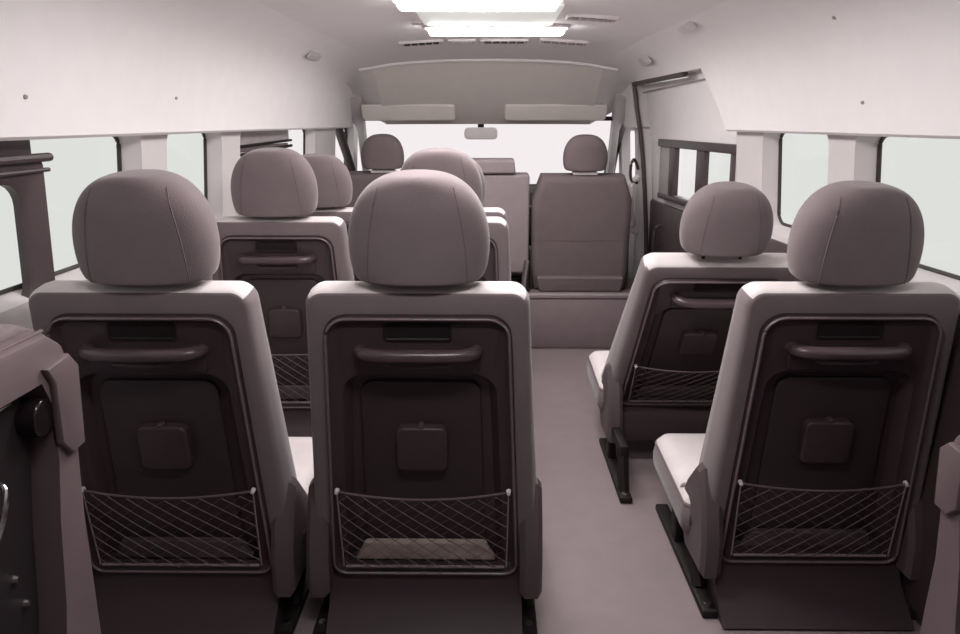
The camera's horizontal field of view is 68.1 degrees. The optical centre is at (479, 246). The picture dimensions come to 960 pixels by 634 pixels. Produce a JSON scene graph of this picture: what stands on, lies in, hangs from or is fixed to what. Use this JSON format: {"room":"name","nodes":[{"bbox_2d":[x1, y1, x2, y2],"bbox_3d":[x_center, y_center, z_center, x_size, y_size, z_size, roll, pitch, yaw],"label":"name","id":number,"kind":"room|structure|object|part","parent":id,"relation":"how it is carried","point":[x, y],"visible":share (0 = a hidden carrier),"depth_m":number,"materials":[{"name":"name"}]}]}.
{"room":"vehicle interior","nodes":[
{"label":"vehicle interior","id":0,"kind":"room"},
{"bbox_2d":[0,0,386,328],"bbox_3d":[-0.844,0.046,2.149,0.402,1.562,5.701,0,10,1],"label":"wall","id":1,"kind":"structure","parent":0,"point":[140,73],"depth_m":2.03,"materials":[{"name":"plastic"}]},
{"bbox_2d":[0,136,121,297],"bbox_3d":[-1.006,0.004,1.297,0.084,0.401,1.501,0,10,1],"label":"window","id":2,"kind":"structure","parent":1,"relation":"in","point":[21,171],"depth_m":1.56,"materials":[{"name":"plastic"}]},
{"bbox_3d":[-0.977,-0.100,1.085,0.022,0.043,1.050,0,10,1],"label":"sash rail","id":3,"kind":"part","parent":2,"relation":"part of","materials":[{"name":"grey metal"}]},
{"bbox_3d":[-1.001,0.062,1.111,0.031,0.352,1.050,0,10,1],"label":"sash frame","id":4,"kind":"part","parent":2,"relation":"part of","materials":[{"name":"grey plastic"}]},
{"bbox_2d":[201,133,207,200],"bbox_3d":[-1.021,-0.226,2.429,0.028,0.341,0.431,0,10,1],"label":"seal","id":5,"kind":"structure","parent":1,"relation":"in","point":[203,134],"depth_m":2.62,"materials":[{"name":"rubber"}]},
{"bbox_2d":[240,129,304,156],"bbox_3d":[-0.957,-0.381,3.309,0.056,0.341,0.944,1,10,5],"label":"window","id":6,"kind":"structure","parent":1,"relation":"in","point":[249,140],"depth_m":3.13,"materials":[{"name":"glass"}]},
{"bbox_3d":[-0.950,-0.350,3.173,0.016,0.248,0.652,1,10,5],"label":"sash rail","id":7,"kind":"part","parent":6,"relation":"part of","materials":[{"name":"black metal"}]},
{"bbox_3d":[-0.971,-0.381,3.310,0.028,0.341,0.944,1,10,5],"label":"frame","id":8,"kind":"part","parent":6,"relation":"part of","materials":[{"name":"rubber"}]},
{"bbox_2d":[307,50,321,60],"bbox_3d":[-0.757,-0.878,3.256,0.034,0.036,0.200,0,10,1],"label":"clip","id":9,"kind":"object","parent":1,"relation":"attached to","point":[314,55],"visible":0.94,"depth_m":3.22,"materials":[{"name":"plastic"}]},
{"bbox_2d":[343,128,347,165],"bbox_3d":[-0.902,-0.581,4.488,0.039,0.367,0.564,0,10,1],"label":"window","id":10,"kind":"structure","parent":1,"relation":"in","point":[345,129],"depth_m":4.72,"materials":[{"name":"glass"}]},
{"bbox_2d":[336,128,355,170],"bbox_3d":[-0.844,-0.593,4.484,0.059,0.351,0.476,0,10,1],"label":"trim","id":11,"kind":"structure","parent":1,"relation":"attached to","point":[340,135],"depth_m":4.43,"materials":[{"name":"black plastic"}]},
{"bbox_2d":[351,95,369,170],"bbox_3d":[-0.788,-0.677,4.764,0.131,0.660,0.862,0,10,0],"label":"trim","id":12,"kind":"structure","parent":1,"relation":"attached to","point":[356,100],"depth_m":4.44,"materials":[{"name":"plastic"}]},
{"bbox_2d":[364,62,612,184],"bbox_3d":[0.051,-0.737,4.563,1.772,0.814,1.143,0,10,1],"label":"panel","id":13,"kind":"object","parent":1,"relation":"in","point":[608,118],"depth_m":4.14,"materials":[{"name":"plastic"}]},
{"bbox_2d":[361,104,454,120],"bbox_3d":[-0.436,-0.822,4.330,0.570,0.099,0.071,0,10,1],"label":"sun visor","id":14,"kind":"object","parent":13,"relation":"attached to","point":[370,112],"visible":1,"depth_m":4.32,"materials":[{"name":"grey plastic"}]},
{"bbox_3d":[-0.436,-0.859,4.297,0.530,0.012,0.011,0,10,1],"label":"visor rod","id":15,"kind":"part","parent":14,"relation":"part of","materials":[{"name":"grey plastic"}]},
{"bbox_2d":[464,124,496,138],"bbox_3d":[0.006,-0.753,4.513,0.210,0.135,0.030,0,10,1],"label":"mirror","id":16,"kind":"object","parent":13,"relation":"attached to","point":[480,132],"visible":0.77,"depth_m":4.50,"materials":[{"name":"grey plastic"}]},
{"bbox_2d":[504,104,606,120],"bbox_3d":[0.459,-0.820,4.320,0.620,0.099,0.071,0,10,1],"label":"sun visor","id":17,"kind":"object","parent":13,"relation":"attached to","point":[512,112],"visible":1,"depth_m":4.31,"materials":[{"name":"grey plastic"}]},
{"bbox_3d":[0.459,-0.858,4.287,0.580,0.012,0.011,0,10,1],"label":"visor rod","id":18,"kind":"part","parent":17,"relation":"part of","materials":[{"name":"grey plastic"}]},
{"bbox_2d":[359,59,617,71],"bbox_3d":[0.045,-1.011,3.934,1.439,0.075,0.024,0,10,1],"label":"trim","id":19,"kind":"structure","parent":1,"relation":"attached to","point":[446,60],"depth_m":3.92,"materials":[{"name":"grey plastic"}]},
{"bbox_2d":[529,185,535,234],"bbox_3d":[0.055,-0.278,4.973,1.800,0.320,0.467,0,10,1],"label":"dashboard","id":20,"kind":"object","parent":1,"relation":"attached to","point":[532,187],"visible":0.02,"depth_m":4.78,"materials":[{"name":"plastic"}]},
{"bbox_2d":[256,0,727,66],"bbox_3d":[0.082,-0.636,1.562,1.535,0.112,4.800,0,10,1],"label":"ceiling","id":21,"kind":"structure","parent":0,"point":[374,29],"depth_m":3.03,"materials":[{"name":"white plastic"}]},
{"bbox_2d":[410,20,423,24],"bbox_3d":[-0.236,-0.920,2.907,0.100,0.018,0.060,0,10,1],"label":"ceiling vent","id":22,"kind":"object","parent":21,"relation":"in","point":[412,22],"visible":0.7,"depth_m":2.88,"materials":[{"name":"plastic"}]},
{"bbox_2d":[399,39,443,46],"bbox_3d":[-0.290,-1.012,3.521,0.220,0.030,0.100,0,10,1],"label":"ceiling vent","id":23,"kind":"object","parent":21,"relation":"in","point":[439,41],"visible":1,"depth_m":3.50,"materials":[{"name":"plastic"}]},
{"bbox_2d":[447,39,475,43],"bbox_3d":[-0.090,-1.018,3.518,0.140,0.019,0.100,0,10,1],"label":"ceiling vent","id":24,"kind":"object","parent":21,"relation":"in","point":[450,41],"visible":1,"depth_m":3.47,"materials":[{"name":"plastic"}]},
{"bbox_2d":[392,0,563,10],"bbox_3d":[-0.008,-0.813,2.355,0.570,0.048,0.140,0,10,1],"label":"ceiling lamp","id":25,"kind":"object","parent":21,"relation":"attached to","point":[403,5],"visible":1,"depth_m":2.31,"materials":[{"name":"plastic"}]},
{"bbox_2d":[416,2,563,25],"bbox_3d":[0.031,-0.883,2.697,0.530,0.016,0.540,0,10,1],"label":"ceiling lamp","id":26,"kind":"object","parent":21,"relation":"attached to","point":[429,18],"visible":0.65,"depth_m":2.74,"materials":[{"name":"white plastic"}]},
{"bbox_2d":[423,23,569,35],"bbox_3d":[0.070,-0.936,3.053,0.620,0.048,0.140,0,10,1],"label":"ceiling lamp","id":27,"kind":"object","parent":21,"relation":"attached to","point":[556,29],"visible":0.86,"depth_m":3.01,"materials":[{"name":"plastic"}]},
{"bbox_2d":[428,28,564,35],"bbox_3d":[0.070,-0.926,3.055,0.580,0.026,0.100,0,10,1],"label":"diffuser","id":28,"kind":"object","parent":27,"relation":"attached to","point":[432,31],"depth_m":3.01,"materials":[{"name":"white plastic"}]},
{"bbox_2d":[480,39,528,43],"bbox_3d":[0.120,-1.018,3.516,0.240,0.018,0.100,0,10,1],"label":"ceiling vent","id":29,"kind":"object","parent":21,"relation":"in","point":[482,41],"visible":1,"depth_m":3.47,"materials":[{"name":"plastic"}]},
{"bbox_2d":[539,38,588,45],"bbox_3d":[0.410,-1.003,3.474,0.240,0.032,0.100,0,10,1],"label":"ceiling vent","id":30,"kind":"object","parent":21,"relation":"in","point":[541,40],"visible":1,"depth_m":3.43,"materials":[{"name":"plastic"}]},
{"bbox_2d":[565,13,619,22],"bbox_3d":[0.432,-0.881,2.734,0.200,0.028,0.100,0,10,1],"label":"ceiling vent","id":31,"kind":"object","parent":21,"relation":"in","point":[569,16],"visible":1,"depth_m":2.69,"materials":[{"name":"plastic"}]},
{"bbox_2d":[293,348,920,633],"bbox_3d":[0.122,0.808,2.502,2.327,0.060,6.150,0,10,1],"label":"floor","id":32,"kind":"structure","parent":0,"point":[610,566],"depth_m":2.07,"materials":[{"name":"plastic"}]},
{"bbox_2d":[0,324,100,633],"bbox_3d":[-0.726,0.604,0.767,0.250,0.905,0.805,0,10,1],"label":"seat","id":33,"kind":"object","parent":32,"relation":"on","point":[47,586],"visible":1,"depth_m":1.01,"materials":[{"name":"fabric"}]},
{"bbox_3d":[-0.627,0.353,0.908,0.034,0.088,0.061,0,10,1],"label":"release handle","id":34,"kind":"part","parent":33,"relation":"part of","materials":[{"name":"silver metal"}]},
{"bbox_2d":[0,324,33,341],"bbox_3d":[-0.744,0.174,0.669,0.205,0.025,0.720,0,10,1],"label":"cushion","id":35,"kind":"object","parent":33,"relation":"on","point":[8,332],"depth_m":0.97,"materials":[{"name":"fabric"}]},
{"bbox_2d":[0,398,38,633],"bbox_3d":[-0.674,0.631,0.737,0.065,0.765,0.660,0,10,1],"label":"panel","id":36,"kind":"object","parent":33,"relation":"on","point":[19,452],"depth_m":0.98,"materials":[{"name":"black plastic"}]},
{"bbox_3d":[-0.634,0.240,1.000,0.050,0.056,0.059,0,10,1],"label":"hinge knob","id":37,"kind":"part","parent":33,"relation":"part of","materials":[{"name":"black plastic"}]},
{"bbox_2d":[28,169,313,633],"bbox_3d":[-0.709,0.345,1.777,0.561,1.104,0.640,0,10,1],"label":"passenger seat","id":38,"kind":"object","parent":32,"relation":"on","point":[195,485],"visible":0.98,"depth_m":1.58,"materials":[{"name":"fabric"}]},
{"bbox_3d":[-0.708,0.221,1.477,0.273,0.029,0.059,0,10,1],"label":"handle","id":39,"kind":"part","parent":38,"relation":"part of","materials":[{"name":"plastic"}]},
{"bbox_3d":[-0.708,0.245,1.510,0.256,0.045,0.017,0,10,1],"label":"handle","id":40,"kind":"part","parent":38,"relation":"part of","materials":[{"name":"plastic"}]},
{"bbox_3d":[-0.707,0.450,1.605,0.440,0.673,0.173,0,10,1],"label":"panel","id":41,"kind":"part","parent":38,"relation":"part of","materials":[{"name":"plastic"}]},
{"bbox_3d":[-0.707,0.428,1.638,0.549,0.746,0.243,0,10,1],"label":"backrest","id":42,"kind":"part","parent":38,"relation":"part of","materials":[{"name":"plastic"}]},
{"bbox_3d":[-0.708,0.558,1.599,0.389,0.013,0.024,0,10,1],"label":"cord","id":43,"kind":"part","parent":38,"relation":"part of","materials":[{"name":"grey fabric"}]},
{"bbox_3d":[-0.707,0.653,1.644,0.391,0.212,0.042,0,10,1],"label":"net frame","id":44,"kind":"part","parent":38,"relation":"part of","materials":[{"name":"grey fabric"}]},
{"bbox_3d":[-0.460,0.870,1.915,0.040,0.022,0.500,0,10,1],"label":"floor rail","id":45,"kind":"part","parent":38,"relation":"part of","materials":[{"name":"black metal"}]},
{"bbox_3d":[-0.461,0.821,1.800,0.038,0.145,0.121,0,10,1],"label":"leg","id":46,"kind":"part","parent":38,"relation":"part of","materials":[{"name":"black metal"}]},
{"bbox_2d":[288,437,313,495],"bbox_3d":[-0.704,0.649,1.943,0.544,0.116,0.419,0,10,1],"label":"cushion","id":47,"kind":"object","parent":38,"relation":"on","point":[301,447],"depth_m":1.97,"materials":[{"name":"fabric"}]},
{"bbox_2d":[212,147,353,436],"bbox_3d":[-0.698,0.173,2.721,0.561,1.115,0.640,0,10,1],"label":"passenger seat","id":48,"kind":"object","parent":32,"relation":"on","point":[283,252],"visible":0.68,"depth_m":2.43,"materials":[{"name":"fabric"}]},
{"bbox_3d":[-0.698,0.043,2.420,0.273,0.029,0.059,0,10,1],"label":"handle","id":49,"kind":"part","parent":48,"relation":"part of","materials":[{"name":"plastic"}]},
{"bbox_3d":[-0.697,0.068,2.454,0.256,0.045,0.017,0,10,1],"label":"handle","id":50,"kind":"part","parent":48,"relation":"part of","materials":[{"name":"plastic"}]},
{"bbox_3d":[-0.697,0.272,2.548,0.440,0.673,0.173,0,10,1],"label":"panel","id":51,"kind":"part","parent":48,"relation":"part of","materials":[{"name":"plastic"}]},
{"bbox_3d":[-0.696,0.250,2.581,0.549,0.746,0.243,0,10,1],"label":"backrest","id":52,"kind":"part","parent":48,"relation":"part of","materials":[{"name":"fabric"}]},
{"bbox_3d":[-0.697,0.380,2.543,0.389,0.013,0.024,0,10,1],"label":"cord","id":53,"kind":"part","parent":48,"relation":"part of","materials":[{"name":"grey fabric"}]},
{"bbox_3d":[-0.697,0.475,2.588,0.391,0.212,0.042,0,10,1],"label":"net frame","id":54,"kind":"part","parent":48,"relation":"part of","materials":[{"name":"grey plastic"}]},
{"bbox_2d":[302,153,360,280],"bbox_3d":[-0.680,0.098,3.276,0.561,1.070,0.640,0,10,1],"label":"passenger seat","id":55,"kind":"object","parent":32,"relation":"on","point":[333,178],"visible":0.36,"depth_m":2.91,"materials":[{"name":"fabric"}]},
{"bbox_3d":[-0.678,0.173,3.136,0.549,0.717,0.243,0,10,1],"label":"backrest","id":56,"kind":"part","parent":55,"relation":"part of","materials":[{"name":"fabric"}]},
{"bbox_3d":[-0.678,0.194,3.103,0.440,0.646,0.173,0,10,1],"label":"panel","id":57,"kind":"part","parent":55,"relation":"part of","materials":[{"name":"plastic"}]},
{"bbox_2d":[306,169,542,633],"bbox_3d":[-0.131,0.346,1.770,0.561,1.104,0.640,0,10,1],"label":"passenger seat","id":58,"kind":"object","parent":32,"relation":"on","point":[424,509],"visible":1,"depth_m":1.57,"materials":[{"name":"fabric"}]},
{"bbox_3d":[-0.372,0.870,1.914,0.040,0.022,0.500,0,10,1],"label":"floor rail","id":59,"kind":"part","parent":58,"relation":"part of","materials":[{"name":"black metal"}]},
{"bbox_3d":[-0.373,0.821,1.799,0.038,0.145,0.121,0,10,1],"label":"leg","id":60,"kind":"part","parent":58,"relation":"part of","materials":[{"name":"black metal"}]},
{"bbox_3d":[-0.130,0.222,1.470,0.273,0.029,0.059,0,10,1],"label":"handle","id":61,"kind":"part","parent":58,"relation":"part of","materials":[{"name":"plastic"}]},
{"bbox_3d":[-0.130,0.246,1.504,0.256,0.045,0.017,0,10,1],"label":"handle","id":62,"kind":"part","parent":58,"relation":"part of","materials":[{"name":"plastic"}]},
{"bbox_3d":[-0.129,0.429,1.631,0.549,0.746,0.243,0,10,1],"label":"backrest","id":63,"kind":"part","parent":58,"relation":"part of","materials":[{"name":"plastic"}]},
{"bbox_3d":[-0.129,0.451,1.598,0.440,0.673,0.173,0,10,1],"label":"panel","id":64,"kind":"part","parent":58,"relation":"part of","materials":[{"name":"plastic"}]},
{"bbox_3d":[-0.130,0.559,1.593,0.389,0.013,0.024,0,10,1],"label":"cord","id":65,"kind":"part","parent":58,"relation":"part of","materials":[{"name":"grey fabric"}]},
{"bbox_3d":[-0.129,0.654,1.638,0.391,0.212,0.042,0,10,1],"label":"net frame","id":66,"kind":"part","parent":58,"relation":"part of","materials":[{"name":"grey fabric"}]},
{"bbox_3d":[0.117,0.822,1.794,0.038,0.145,0.121,0,10,1],"label":"leg","id":67,"kind":"part","parent":58,"relation":"part of","materials":[{"name":"black metal"}]},
{"bbox_3d":[0.118,0.871,1.909,0.040,0.022,0.500,0,10,1],"label":"floor rail","id":68,"kind":"part","parent":58,"relation":"part of","materials":[{"name":"black metal"}]},
{"bbox_2d":[400,147,510,280],"bbox_3d":[-0.137,0.174,2.715,0.561,1.115,0.640,0,10,1],"label":"passenger seat","id":69,"kind":"object","parent":32,"relation":"on","point":[455,162],"visible":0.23,"depth_m":2.36,"materials":[{"name":"fabric"}]},
{"bbox_3d":[-0.136,0.273,2.542,0.440,0.673,0.173,0,10,1],"label":"panel","id":70,"kind":"part","parent":69,"relation":"part of","materials":[{"name":"plastic"}]},
{"bbox_3d":[-0.135,0.251,2.575,0.549,0.746,0.243,0,10,1],"label":"backrest","id":71,"kind":"part","parent":69,"relation":"part of","materials":[{"name":"fabric"}]},
{"bbox_2d":[470,157,506,221],"bbox_3d":[-0.123,0.099,3.270,0.561,1.070,0.640,0,10,1],"label":"passenger seat","id":72,"kind":"object","parent":32,"relation":"on","point":[489,211],"visible":0.08,"depth_m":2.95,"materials":[{"name":"fabric"}]},
{"bbox_3d":[-0.121,0.174,3.130,0.549,0.717,0.243,0,10,1],"label":"backrest","id":73,"kind":"part","parent":72,"relation":"part of","materials":[{"name":"fabric"}]},
{"bbox_2d":[519,276,632,347],"bbox_3d":[0.018,0.293,4.400,1.740,0.294,1.255,0,10,1],"label":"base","id":74,"kind":"object","parent":32,"relation":"on","point":[557,319],"visible":0.06,"depth_m":3.78,"materials":[{"name":"carpet"}]},
{"bbox_2d":[342,134,403,206],"bbox_3d":[-0.545,-0.241,4.181,0.542,0.847,0.595,0,10,1],"label":"seat","id":75,"kind":"object","parent":74,"relation":"on","point":[383,154],"visible":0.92,"depth_m":3.86,"materials":[{"name":"fabric"}]},
{"bbox_3d":[-0.546,-0.112,4.027,0.532,0.637,0.214,0,10,1],"label":"backrest","id":76,"kind":"part","parent":75,"relation":"part of","materials":[{"name":"fabric"}]},
{"bbox_2d":[472,158,529,291],"bbox_3d":[0.085,-0.152,4.027,0.373,0.719,0.614,0,10,1],"label":"seat","id":77,"kind":"object","parent":74,"relation":"on","point":[507,189],"visible":0.54,"depth_m":3.76,"materials":[{"name":"fabric"}]},
{"bbox_3d":[0.082,-0.132,3.849,0.360,0.540,0.155,0,10,1],"label":"backrest","id":78,"kind":"part","parent":77,"relation":"part of","materials":[{"name":"fabric"}]},
{"bbox_3d":[0.085,0.164,4.146,0.280,0.055,0.350,0,10,1],"label":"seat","id":79,"kind":"part","parent":77,"relation":"part of","materials":[{"name":"black metal"}]},
{"bbox_3d":[0.421,0.256,3.795,0.880,0.006,0.050,0,10,1],"label":"scuff plate","id":80,"kind":"part","parent":74,"relation":"part of","materials":[{"name":"grey plastic"}]},
{"bbox_2d":[528,134,631,291],"bbox_3d":[0.544,-0.213,4.021,0.542,0.847,0.595,0,10,1],"label":"seat","id":81,"kind":"object","parent":74,"relation":"on","point":[581,218],"visible":1,"depth_m":3.78,"materials":[{"name":"fabric"}]},
{"bbox_2d":[587,181,795,503],"bbox_3d":[0.707,0.260,2.466,0.569,1.032,0.862,0,10,1],"label":"passenger seat","id":82,"kind":"object","parent":32,"relation":"on","point":[658,376],"visible":0.84,"depth_m":2.26,"materials":[{"name":"fabric"}]},
{"bbox_3d":[0.469,0.691,2.538,0.028,0.133,0.050,0,10,1],"label":"leg","id":83,"kind":"part","parent":82,"relation":"part of","materials":[{"name":"black metal"}]},
{"bbox_3d":[0.469,0.771,2.476,0.040,0.022,0.440,0,10,1],"label":"floor rail","id":84,"kind":"part","parent":82,"relation":"part of","materials":[{"name":"black metal"}]},
{"bbox_3d":[0.468,0.644,2.411,0.028,0.035,0.225,0,10,1],"label":"frame arm","id":85,"kind":"part","parent":82,"relation":"part of","materials":[{"name":"black metal"}]},
{"bbox_3d":[0.467,0.725,2.316,0.038,0.143,0.076,0,10,1],"label":"leg","id":86,"kind":"part","parent":82,"relation":"part of","materials":[{"name":"black metal"}]},
{"bbox_2d":[587,351,711,410],"bbox_3d":[0.697,0.510,2.735,0.544,0.116,0.419,0,10,1],"label":"cushion","id":87,"kind":"object","parent":82,"relation":"on","point":[596,362],"depth_m":2.54,"materials":[{"name":"fabric"}]},
{"bbox_3d":[0.714,0.471,2.431,0.391,0.169,0.112,0,10,1],"label":"net frame","id":88,"kind":"part","parent":82,"relation":"part of","materials":[{"name":"black fabric"}]},
{"bbox_3d":[0.713,0.406,2.358,0.389,0.020,0.019,0,10,1],"label":"cord","id":89,"kind":"part","parent":82,"relation":"part of","materials":[{"name":"grey fabric"}]},
{"bbox_3d":[0.713,0.287,2.345,0.549,0.613,0.466,0,10,1],"label":"backrest","id":90,"kind":"part","parent":82,"relation":"part of","materials":[{"name":"fabric"}]},
{"bbox_3d":[0.713,0.309,2.326,0.440,0.555,0.388,0,10,1],"label":"panel","id":91,"kind":"part","parent":82,"relation":"part of","materials":[{"name":"plastic"}]},
{"bbox_3d":[0.711,0.161,2.131,0.273,0.043,0.058,0,10,1],"label":"handle","id":92,"kind":"part","parent":82,"relation":"part of","materials":[{"name":"plastic"}]},
{"bbox_3d":[0.711,0.170,2.169,0.256,0.038,0.029,0,10,1],"label":"handle","id":93,"kind":"part","parent":82,"relation":"part of","materials":[{"name":"plastic"}]},
{"bbox_2d":[653,180,959,629],"bbox_3d":[0.803,0.347,1.843,0.571,1.076,0.636,0,10,1],"label":"passenger seat","id":94,"kind":"object","parent":32,"relation":"on","point":[798,505],"visible":1,"depth_m":1.66,"materials":[{"name":"fabric"}]},
{"bbox_3d":[0.568,0.780,2.035,0.028,0.133,0.050,0,10,1],"label":"leg","id":95,"kind":"part","parent":94,"relation":"part of","materials":[{"name":"black metal"}]},
{"bbox_2d":[653,433,704,534],"bbox_3d":[0.791,0.658,2.009,0.544,0.116,0.419,0,10,1],"label":"cushion","id":96,"kind":"object","parent":94,"relation":"on","point":[676,456],"depth_m":2.00,"materials":[{"name":"fabric"}]},
{"bbox_3d":[0.567,0.858,1.983,0.040,0.022,0.500,0,10,1],"label":"floor rail","id":97,"kind":"part","parent":94,"relation":"part of","materials":[{"name":"black metal"}]},
{"bbox_3d":[0.566,0.809,1.868,0.038,0.145,0.121,0,10,1],"label":"leg","id":98,"kind":"part","parent":94,"relation":"part of","materials":[{"name":"black metal"}]},
{"bbox_3d":[0.809,0.659,1.709,0.391,0.212,0.042,0,10,1],"label":"net frame","id":99,"kind":"part","parent":94,"relation":"part of","materials":[{"name":"grey fabric"}]},
{"bbox_3d":[0.809,0.563,1.665,0.389,0.013,0.024,0,10,1],"label":"cord","id":100,"kind":"part","parent":94,"relation":"part of","materials":[{"name":"grey fabric"}]},
{"bbox_3d":[0.810,0.433,1.703,0.549,0.746,0.243,0,10,1],"label":"backrest","id":101,"kind":"part","parent":94,"relation":"part of","materials":[{"name":"plastic"}]},
{"bbox_3d":[0.809,0.456,1.670,0.440,0.673,0.173,0,10,1],"label":"panel","id":102,"kind":"part","parent":94,"relation":"part of","materials":[{"name":"plastic"}]},
{"bbox_3d":[0.809,0.251,1.575,0.256,0.045,0.017,0,10,1],"label":"handle","id":103,"kind":"part","parent":94,"relation":"part of","materials":[{"name":"plastic"}]},
{"bbox_3d":[0.808,0.227,1.542,0.273,0.029,0.059,0,10,1],"label":"handle","id":104,"kind":"part","parent":94,"relation":"part of","materials":[{"name":"plastic"}]},
{"bbox_3d":[1.057,0.859,1.978,0.040,0.022,0.500,0,10,1],"label":"floor rail","id":105,"kind":"part","parent":94,"relation":"part of","materials":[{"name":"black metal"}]},
{"bbox_2d":[920,435,959,633],"bbox_3d":[0.851,0.682,0.855,0.210,0.720,0.805,0,10,1],"label":"seat","id":106,"kind":"object","parent":32,"relation":"on","point":[941,615],"visible":1,"depth_m":1.15,"materials":[{"name":"fabric"}]},
{"bbox_2d":[619,128,638,282],"bbox_3d":[0.981,-0.205,4.649,0.070,1.190,0.650,0,10,1],"label":"wall","id":107,"kind":"structure","parent":0,"point":[624,151],"depth_m":4.54,"materials":[{"name":"plastic"}]},
{"bbox_2d":[604,124,625,172],"bbox_3d":[0.919,-0.673,4.809,0.086,0.405,0.508,0,10,1],"label":"trim","id":108,"kind":"structure","parent":107,"relation":"attached to","point":[622,129],"depth_m":4.76,"materials":[{"name":"grey plastic"}]},
{"bbox_2d":[629,158,639,234],"bbox_3d":[0.922,-0.300,4.253,0.070,0.461,0.032,0,10,1],"label":"belt","id":109,"kind":"object","parent":107,"relation":"attached to","point":[634,180],"visible":0.91,"depth_m":4.23,"materials":[{"name":"fabric"}]},
{"bbox_2d":[633,128,642,281],"bbox_3d":[0.952,-0.131,4.292,0.001,1.168,0.120,0,10,1],"label":"trim","id":110,"kind":"structure","parent":107,"relation":"attached to","point":[639,157],"depth_m":4.29,"materials":[{"name":"plastic"}]},
{"bbox_2d":[590,0,959,298],"bbox_3d":[0.951,0.084,1.934,0.405,1.562,5.317,0,10,-2],"label":"wall","id":111,"kind":"structure","parent":0,"point":[854,73],"depth_m":2.04,"materials":[{"name":"plastic"}]},
{"bbox_2d":[606,95,625,172],"bbox_3d":[0.894,-0.674,4.745,0.131,0.660,0.862,0,10,2],"label":"trim","id":112,"kind":"structure","parent":111,"relation":"attached to","point":[618,112],"depth_m":4.49,"materials":[{"name":"plastic"}]},
{"bbox_2d":[638,56,651,65],"bbox_3d":[0.814,-0.919,3.505,0.034,0.036,0.200,0,10,1],"label":"clip","id":113,"kind":"object","parent":111,"relation":"attached to","point":[645,60],"visible":1,"depth_m":3.48,"materials":[{"name":"plastic"}]},
{"bbox_2d":[631,68,736,266],"bbox_3d":[0.995,-0.129,3.550,0.199,1.422,1.358,-1,10,-4],"label":"trim","id":114,"kind":"structure","parent":111,"relation":"attached to","point":[643,108],"depth_m":4.16,"materials":[{"name":"plastic"}]},
{"bbox_2d":[632,71,736,255],"bbox_3d":[0.997,-0.173,3.515,0.194,1.480,1.804,-1,10,-3],"label":"door","id":115,"kind":"structure","parent":111,"relation":"in","point":[683,111],"depth_m":3.69,"materials":[{"name":"grey plastic"}]},
{"bbox_3d":[0.991,-0.029,3.995,0.050,0.209,0.022,0,10,1],"label":"handle","id":116,"kind":"part","parent":115,"relation":"part of","materials":[{"name":"plastic"}]},
{"bbox_3d":[0.923,-0.827,3.525,0.013,0.010,0.652,-1,10,-3],"label":"rail","id":117,"kind":"part","parent":115,"relation":"part of","materials":[{"name":"silver metal"}]},
{"bbox_3d":[1.064,0.191,3.627,0.044,0.725,1.545,-1,10,-3],"label":"panel","id":118,"kind":"part","parent":115,"relation":"part of","materials":[{"name":"grey plastic"}]},
{"bbox_3d":[1.015,-0.541,3.529,0.148,0.760,1.651,-1,10,-3],"label":"panel","id":119,"kind":"part","parent":115,"relation":"part of","materials":[{"name":"white plastic"}]},
{"bbox_2d":[677,21,696,33],"bbox_3d":[0.767,-0.820,2.639,0.034,0.036,0.200,0,10,1],"label":"clip","id":120,"kind":"object","parent":111,"relation":"attached to","point":[689,26],"visible":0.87,"depth_m":2.62,"materials":[{"name":"plastic"}]},
{"bbox_2d":[777,133,791,227],"bbox_3d":[1.099,-0.216,2.376,0.029,0.341,0.432,0,10,-2],"label":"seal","id":121,"kind":"structure","parent":111,"relation":"in","point":[782,134],"depth_m":2.58,"materials":[{"name":"rubber"}]},
{"bbox_2d":[764,238,959,625],"bbox_3d":[1.099,0.630,1.063,0.028,0.790,3.366,0,10,-2],"label":"trim","id":122,"kind":"structure","parent":111,"relation":"attached to","point":[947,427],"depth_m":1.67,"materials":[{"name":"grey plastic"}]},
{"bbox_2d":[876,137,959,279],"bbox_3d":[1.148,-0.011,1.214,0.032,0.341,1.594,0,10,-2],"label":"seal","id":123,"kind":"structure","parent":111,"relation":"in","point":[879,146],"depth_m":1.96,"materials":[{"name":"rubber"}]}
]}

